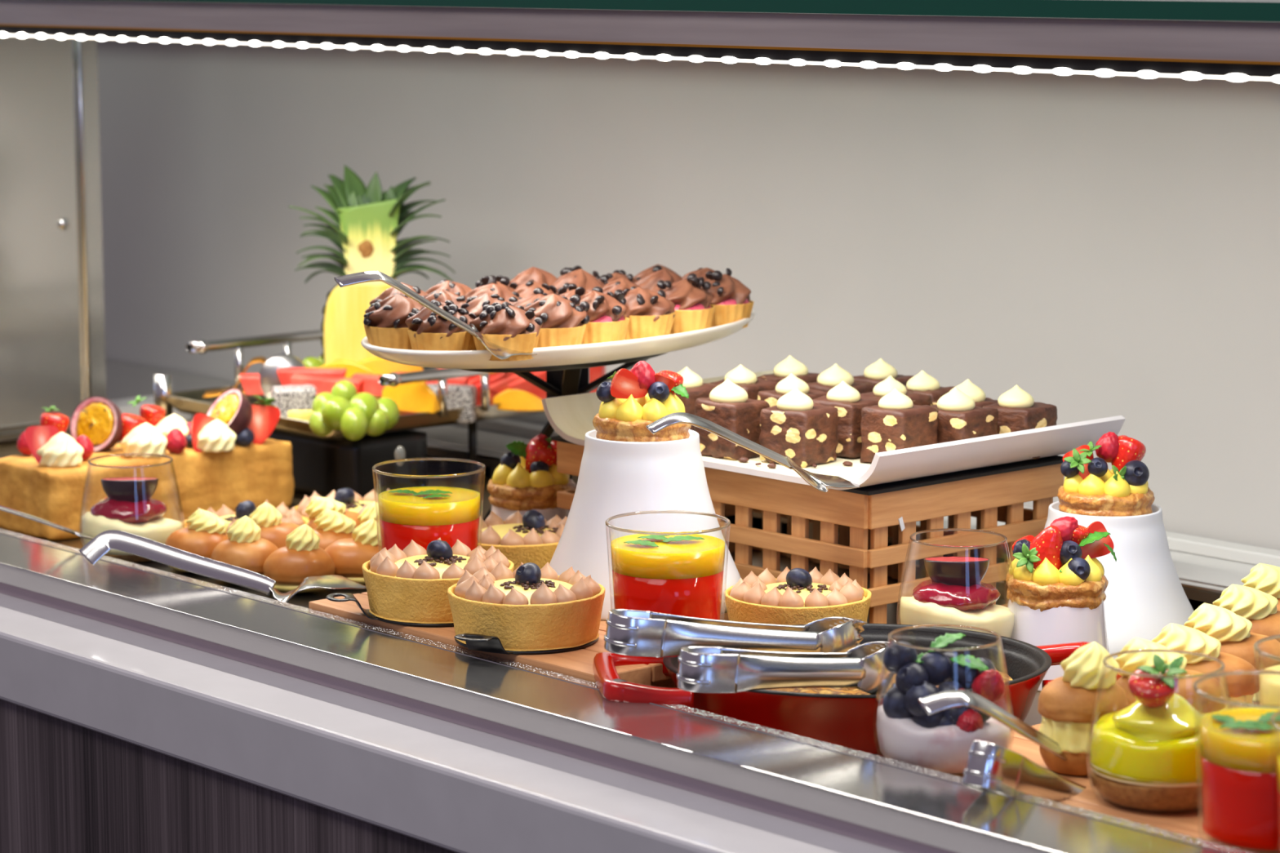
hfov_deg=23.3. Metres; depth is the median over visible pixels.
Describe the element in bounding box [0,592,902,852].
countertop
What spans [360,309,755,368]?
oval plate
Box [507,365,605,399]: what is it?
watermelon slice
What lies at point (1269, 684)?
glass
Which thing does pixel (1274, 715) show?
glass
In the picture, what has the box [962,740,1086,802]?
serving tongs
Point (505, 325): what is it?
cupcake
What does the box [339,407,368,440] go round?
grape
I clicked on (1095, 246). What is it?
wall
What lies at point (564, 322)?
tartlet
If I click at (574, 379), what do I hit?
plate stand
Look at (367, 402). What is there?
grape
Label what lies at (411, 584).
tart
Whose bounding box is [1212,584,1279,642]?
cream puff
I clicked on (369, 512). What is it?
cream puff
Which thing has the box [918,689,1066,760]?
cake server
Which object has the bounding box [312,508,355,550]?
cream puff
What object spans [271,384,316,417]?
cube
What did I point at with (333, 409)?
grape
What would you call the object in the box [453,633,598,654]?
tray
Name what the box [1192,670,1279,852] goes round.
glass
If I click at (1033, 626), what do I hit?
stand
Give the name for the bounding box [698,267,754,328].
cupcake
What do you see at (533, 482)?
tart
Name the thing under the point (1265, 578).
cream puff
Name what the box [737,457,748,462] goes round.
crumb
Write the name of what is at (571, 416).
platter
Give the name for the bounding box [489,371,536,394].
watermelon slice
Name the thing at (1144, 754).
glass
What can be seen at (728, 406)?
chocolate cake
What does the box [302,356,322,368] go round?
grape
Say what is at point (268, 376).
tongs
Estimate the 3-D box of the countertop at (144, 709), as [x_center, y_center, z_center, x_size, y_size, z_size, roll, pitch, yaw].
[0.035,0.541,2.366,0.838,0.872,5.100,-8,12,-42]
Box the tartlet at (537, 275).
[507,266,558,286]
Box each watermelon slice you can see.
[468,373,501,405]
[469,375,479,405]
[474,372,518,412]
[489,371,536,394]
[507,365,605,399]
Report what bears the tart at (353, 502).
on the countertop at (144, 709)
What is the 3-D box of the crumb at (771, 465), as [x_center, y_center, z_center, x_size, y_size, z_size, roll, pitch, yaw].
[0.095,0.028,2.236,0.006,0.004,0.008,-8,12,-42]
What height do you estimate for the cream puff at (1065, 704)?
0.078 m
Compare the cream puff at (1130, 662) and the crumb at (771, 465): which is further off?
the crumb at (771, 465)
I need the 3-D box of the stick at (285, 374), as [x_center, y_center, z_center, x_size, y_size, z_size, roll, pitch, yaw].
[-0.304,-0.045,2.885,0.065,0.019,0.014,1,9,6]
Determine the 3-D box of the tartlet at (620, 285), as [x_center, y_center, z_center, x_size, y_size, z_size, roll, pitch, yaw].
[-0.014,-0.096,2.436,0.054,0.042,0.052,5,10,31]
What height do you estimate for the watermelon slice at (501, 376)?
0.072 m
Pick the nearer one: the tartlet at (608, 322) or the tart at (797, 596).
the tart at (797, 596)
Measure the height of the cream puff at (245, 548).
0.052 m
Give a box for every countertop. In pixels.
[0,359,1279,852]
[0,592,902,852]
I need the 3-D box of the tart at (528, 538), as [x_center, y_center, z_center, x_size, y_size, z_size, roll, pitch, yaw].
[-0.093,0.088,2.364,0.104,0.049,0.104,2,9,12]
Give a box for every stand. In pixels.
[460,352,666,521]
[490,504,569,521]
[549,429,740,620]
[1007,600,1109,691]
[1044,501,1194,658]
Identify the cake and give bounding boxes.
[0,388,294,539]
[675,366,719,430]
[693,378,770,459]
[707,364,777,399]
[756,355,820,383]
[757,373,828,405]
[758,387,839,467]
[807,364,875,394]
[811,381,879,458]
[852,358,914,386]
[857,388,938,462]
[859,375,930,405]
[905,370,953,405]
[923,386,999,443]
[931,378,998,405]
[982,384,1057,462]
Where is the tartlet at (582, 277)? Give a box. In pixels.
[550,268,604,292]
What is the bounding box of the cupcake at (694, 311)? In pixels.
[657,273,715,334]
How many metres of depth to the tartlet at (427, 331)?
2.26 m
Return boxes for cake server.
[0,505,93,539]
[78,529,366,602]
[333,271,537,359]
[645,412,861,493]
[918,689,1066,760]
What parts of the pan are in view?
loop handle, loop handle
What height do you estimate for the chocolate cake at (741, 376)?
0.057 m
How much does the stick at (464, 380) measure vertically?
0.019 m
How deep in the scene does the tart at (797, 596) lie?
2.10 m
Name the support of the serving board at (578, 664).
on the countertop at (144, 709)
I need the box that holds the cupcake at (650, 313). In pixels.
[615,286,675,340]
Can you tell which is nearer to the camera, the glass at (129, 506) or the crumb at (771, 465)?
the crumb at (771, 465)
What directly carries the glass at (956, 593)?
on the countertop at (144, 709)
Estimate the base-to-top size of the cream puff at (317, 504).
0.047 m
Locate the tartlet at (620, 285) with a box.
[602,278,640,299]
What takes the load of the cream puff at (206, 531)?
on the tray at (303, 600)
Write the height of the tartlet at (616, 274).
0.040 m
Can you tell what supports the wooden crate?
on the countertop at (144, 709)
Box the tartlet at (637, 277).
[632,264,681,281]
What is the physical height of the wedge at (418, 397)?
0.035 m
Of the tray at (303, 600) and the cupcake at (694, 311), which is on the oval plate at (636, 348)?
the cupcake at (694, 311)
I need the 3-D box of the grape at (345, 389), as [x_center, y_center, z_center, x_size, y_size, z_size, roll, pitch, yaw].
[-0.265,-0.027,2.772,0.024,0.028,0.024,-3,9,-20]
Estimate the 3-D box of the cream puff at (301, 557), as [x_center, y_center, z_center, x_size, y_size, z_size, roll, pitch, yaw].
[-0.256,0.099,2.330,0.054,0.052,0.044,-1,9,-6]
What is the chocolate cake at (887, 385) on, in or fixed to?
on the platter at (571, 416)
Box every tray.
[132,560,366,608]
[153,329,544,484]
[325,592,453,626]
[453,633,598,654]
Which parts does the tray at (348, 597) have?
plate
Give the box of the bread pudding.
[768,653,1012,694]
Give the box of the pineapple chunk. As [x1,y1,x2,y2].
[287,409,312,421]
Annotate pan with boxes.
[592,623,1123,757]
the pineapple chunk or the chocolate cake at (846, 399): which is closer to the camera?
the chocolate cake at (846, 399)
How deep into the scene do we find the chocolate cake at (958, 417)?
2.26 m
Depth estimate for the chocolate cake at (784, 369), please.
2.42 m
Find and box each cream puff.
[165,508,228,572]
[210,515,278,582]
[248,502,298,547]
[262,524,335,593]
[305,496,359,528]
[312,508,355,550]
[324,519,382,585]
[357,501,379,524]
[1036,641,1128,776]
[1115,637,1228,713]
[1151,623,1259,711]
[1183,603,1279,704]
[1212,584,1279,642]
[1240,563,1279,610]
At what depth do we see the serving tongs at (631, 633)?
1.91 m
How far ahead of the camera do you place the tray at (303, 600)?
2.34 m
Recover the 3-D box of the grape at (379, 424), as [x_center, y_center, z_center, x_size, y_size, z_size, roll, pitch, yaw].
[-0.234,-0.004,2.740,0.025,0.025,0.023,6,11,37]
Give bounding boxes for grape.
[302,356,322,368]
[309,408,333,436]
[311,391,333,411]
[317,355,324,365]
[320,396,351,430]
[330,380,357,401]
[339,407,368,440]
[349,392,379,424]
[366,408,388,435]
[377,397,399,429]
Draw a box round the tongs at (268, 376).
[202,354,306,398]
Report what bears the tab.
on the countertop at (144, 709)
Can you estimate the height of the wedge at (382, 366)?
0.024 m
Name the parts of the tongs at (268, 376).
arm, curled arm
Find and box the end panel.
[0,35,106,440]
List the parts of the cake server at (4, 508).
handle, blade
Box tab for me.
[394,446,404,466]
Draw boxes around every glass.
[79,453,185,562]
[372,457,485,551]
[604,510,730,662]
[896,528,1013,638]
[1085,648,1231,813]
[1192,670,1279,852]
[1253,634,1279,705]
[1270,710,1279,852]
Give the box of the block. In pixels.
[268,429,427,498]
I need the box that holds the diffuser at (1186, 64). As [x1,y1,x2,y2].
[8,33,1271,80]
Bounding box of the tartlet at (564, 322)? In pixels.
[523,293,590,347]
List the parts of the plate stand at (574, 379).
leg, plate, leg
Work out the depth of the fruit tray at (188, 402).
2.88 m
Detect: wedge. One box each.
[319,360,379,377]
[357,356,423,374]
[382,382,440,413]
[492,388,544,411]
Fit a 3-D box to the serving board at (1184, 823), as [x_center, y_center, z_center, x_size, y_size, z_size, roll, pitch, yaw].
[0.433,0.226,1.682,0.293,0.019,0.592,-8,12,-42]
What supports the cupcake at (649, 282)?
on the oval plate at (636, 348)
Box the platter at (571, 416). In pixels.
[541,369,1124,489]
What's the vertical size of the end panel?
0.620 m
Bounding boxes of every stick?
[239,373,264,395]
[277,367,346,385]
[290,373,364,395]
[351,373,385,396]
[395,371,470,384]
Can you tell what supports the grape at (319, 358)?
on the fruit tray at (188, 402)
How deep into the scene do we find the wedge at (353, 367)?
2.91 m
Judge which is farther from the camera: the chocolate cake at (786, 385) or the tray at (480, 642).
the chocolate cake at (786, 385)
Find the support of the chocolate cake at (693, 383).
on the platter at (571, 416)
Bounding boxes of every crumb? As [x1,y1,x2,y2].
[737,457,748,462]
[767,462,777,468]
[842,461,853,466]
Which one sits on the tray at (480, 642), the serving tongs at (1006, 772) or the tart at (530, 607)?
the tart at (530, 607)
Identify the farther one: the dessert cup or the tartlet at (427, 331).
the tartlet at (427, 331)
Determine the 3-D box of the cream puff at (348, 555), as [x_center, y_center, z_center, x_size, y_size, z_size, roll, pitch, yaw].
[-0.215,0.095,2.360,0.054,0.050,0.043,1,9,4]
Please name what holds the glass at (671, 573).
on the serving board at (578, 664)
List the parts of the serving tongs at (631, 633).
arm, arm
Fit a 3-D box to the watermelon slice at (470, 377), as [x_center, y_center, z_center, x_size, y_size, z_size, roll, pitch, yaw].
[-0.147,-0.045,2.901,0.105,0.072,0.031,5,10,28]
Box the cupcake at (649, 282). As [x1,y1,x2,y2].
[635,268,682,293]
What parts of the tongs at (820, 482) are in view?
handle, blade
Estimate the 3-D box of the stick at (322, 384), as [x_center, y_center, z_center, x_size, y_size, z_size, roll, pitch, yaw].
[-0.286,-0.036,2.856,0.080,0.019,0.014,5,10,31]
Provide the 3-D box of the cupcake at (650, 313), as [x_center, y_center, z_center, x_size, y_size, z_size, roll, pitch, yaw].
[0.001,-0.088,2.392,0.052,0.040,0.053,-6,10,-34]
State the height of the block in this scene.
0.058 m
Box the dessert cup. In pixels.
[872,624,1014,777]
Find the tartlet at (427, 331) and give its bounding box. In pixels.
[404,299,476,351]
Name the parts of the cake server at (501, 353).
handle, blade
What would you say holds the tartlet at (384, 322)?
on the oval plate at (636, 348)
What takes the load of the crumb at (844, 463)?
on the platter at (571, 416)
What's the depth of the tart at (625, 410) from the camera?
2.15 m
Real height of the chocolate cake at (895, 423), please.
0.058 m
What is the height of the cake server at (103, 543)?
0.041 m
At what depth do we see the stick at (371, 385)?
2.87 m
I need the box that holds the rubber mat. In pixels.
[551,435,1062,495]
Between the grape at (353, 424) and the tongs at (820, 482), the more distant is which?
the grape at (353, 424)
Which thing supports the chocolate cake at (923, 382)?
on the platter at (571, 416)
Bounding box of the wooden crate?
[556,440,1063,624]
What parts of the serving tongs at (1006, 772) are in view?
arm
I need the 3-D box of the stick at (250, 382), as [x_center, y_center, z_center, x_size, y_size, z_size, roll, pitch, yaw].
[-0.345,-0.040,2.906,0.060,0.019,0.014,-1,9,-6]
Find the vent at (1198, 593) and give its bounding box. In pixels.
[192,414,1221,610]
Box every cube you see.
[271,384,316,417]
[426,383,476,423]
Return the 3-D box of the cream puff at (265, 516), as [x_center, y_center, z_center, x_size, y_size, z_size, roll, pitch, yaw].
[-0.285,0.084,2.427,0.055,0.051,0.042,0,9,-2]
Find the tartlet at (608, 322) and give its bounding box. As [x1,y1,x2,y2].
[568,286,629,344]
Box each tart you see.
[181,499,308,533]
[293,488,389,519]
[362,537,514,624]
[448,560,605,651]
[477,510,567,571]
[486,434,574,511]
[593,360,689,442]
[724,566,871,625]
[1004,516,1116,609]
[1056,431,1155,516]
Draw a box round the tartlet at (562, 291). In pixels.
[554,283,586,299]
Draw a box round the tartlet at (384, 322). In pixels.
[363,293,422,350]
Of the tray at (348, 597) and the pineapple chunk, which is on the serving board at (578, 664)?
the tray at (348, 597)
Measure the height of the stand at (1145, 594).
0.097 m
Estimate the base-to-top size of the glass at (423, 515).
0.087 m
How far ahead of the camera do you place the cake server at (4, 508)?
2.41 m
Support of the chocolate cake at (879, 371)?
on the platter at (571, 416)
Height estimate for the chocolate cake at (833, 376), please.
0.056 m
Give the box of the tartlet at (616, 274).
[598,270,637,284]
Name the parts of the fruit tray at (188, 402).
corner post, handle post, bar handle, handle post, bar handle, handle post, handle post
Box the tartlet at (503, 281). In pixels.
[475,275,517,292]
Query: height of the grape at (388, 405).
0.028 m
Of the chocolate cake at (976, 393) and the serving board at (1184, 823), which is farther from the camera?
the chocolate cake at (976, 393)
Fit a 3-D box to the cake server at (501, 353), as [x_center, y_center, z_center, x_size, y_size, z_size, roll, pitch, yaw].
[-0.146,-0.079,2.192,0.037,0.075,0.205,6,10,35]
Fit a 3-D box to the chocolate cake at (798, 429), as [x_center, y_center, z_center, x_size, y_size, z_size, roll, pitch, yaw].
[0.116,-0.001,2.259,0.046,0.057,0.044,7,11,41]
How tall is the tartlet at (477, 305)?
0.042 m
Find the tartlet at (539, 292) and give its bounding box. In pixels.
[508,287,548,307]
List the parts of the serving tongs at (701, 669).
arm, arm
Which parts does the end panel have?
trim, edge post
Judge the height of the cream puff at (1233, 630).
0.076 m
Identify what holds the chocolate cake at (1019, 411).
on the platter at (571, 416)
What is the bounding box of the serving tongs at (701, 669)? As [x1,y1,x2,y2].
[676,641,896,694]
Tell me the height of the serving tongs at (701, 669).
0.043 m
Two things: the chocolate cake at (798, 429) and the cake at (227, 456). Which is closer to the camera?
the chocolate cake at (798, 429)
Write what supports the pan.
on the countertop at (144, 709)
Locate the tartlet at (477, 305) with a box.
[460,292,508,350]
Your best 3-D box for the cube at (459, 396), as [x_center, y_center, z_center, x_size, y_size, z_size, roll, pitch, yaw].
[-0.177,-0.021,2.849,0.053,0.035,0.021,1,9,8]
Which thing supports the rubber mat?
on the wooden crate
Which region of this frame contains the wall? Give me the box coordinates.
[97,40,1279,550]
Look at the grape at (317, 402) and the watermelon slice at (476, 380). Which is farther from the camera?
the watermelon slice at (476, 380)
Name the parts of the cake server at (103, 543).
handle, blade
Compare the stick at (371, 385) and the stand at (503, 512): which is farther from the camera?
the stick at (371, 385)
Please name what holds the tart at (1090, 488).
on the stand at (1145, 594)
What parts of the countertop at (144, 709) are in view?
wooden panel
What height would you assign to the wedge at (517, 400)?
0.022 m
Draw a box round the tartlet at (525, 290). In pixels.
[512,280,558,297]
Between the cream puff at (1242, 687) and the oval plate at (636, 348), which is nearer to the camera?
the cream puff at (1242, 687)
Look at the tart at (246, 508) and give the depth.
2.51 m
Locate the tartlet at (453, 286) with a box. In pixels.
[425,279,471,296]
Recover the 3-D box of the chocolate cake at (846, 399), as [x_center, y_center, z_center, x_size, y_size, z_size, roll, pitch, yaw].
[0.153,-0.006,2.296,0.045,0.057,0.046,-8,12,-44]
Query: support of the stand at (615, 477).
on the serving board at (578, 664)
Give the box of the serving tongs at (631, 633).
[603,608,867,657]
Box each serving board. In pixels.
[308,591,675,688]
[961,723,1279,852]

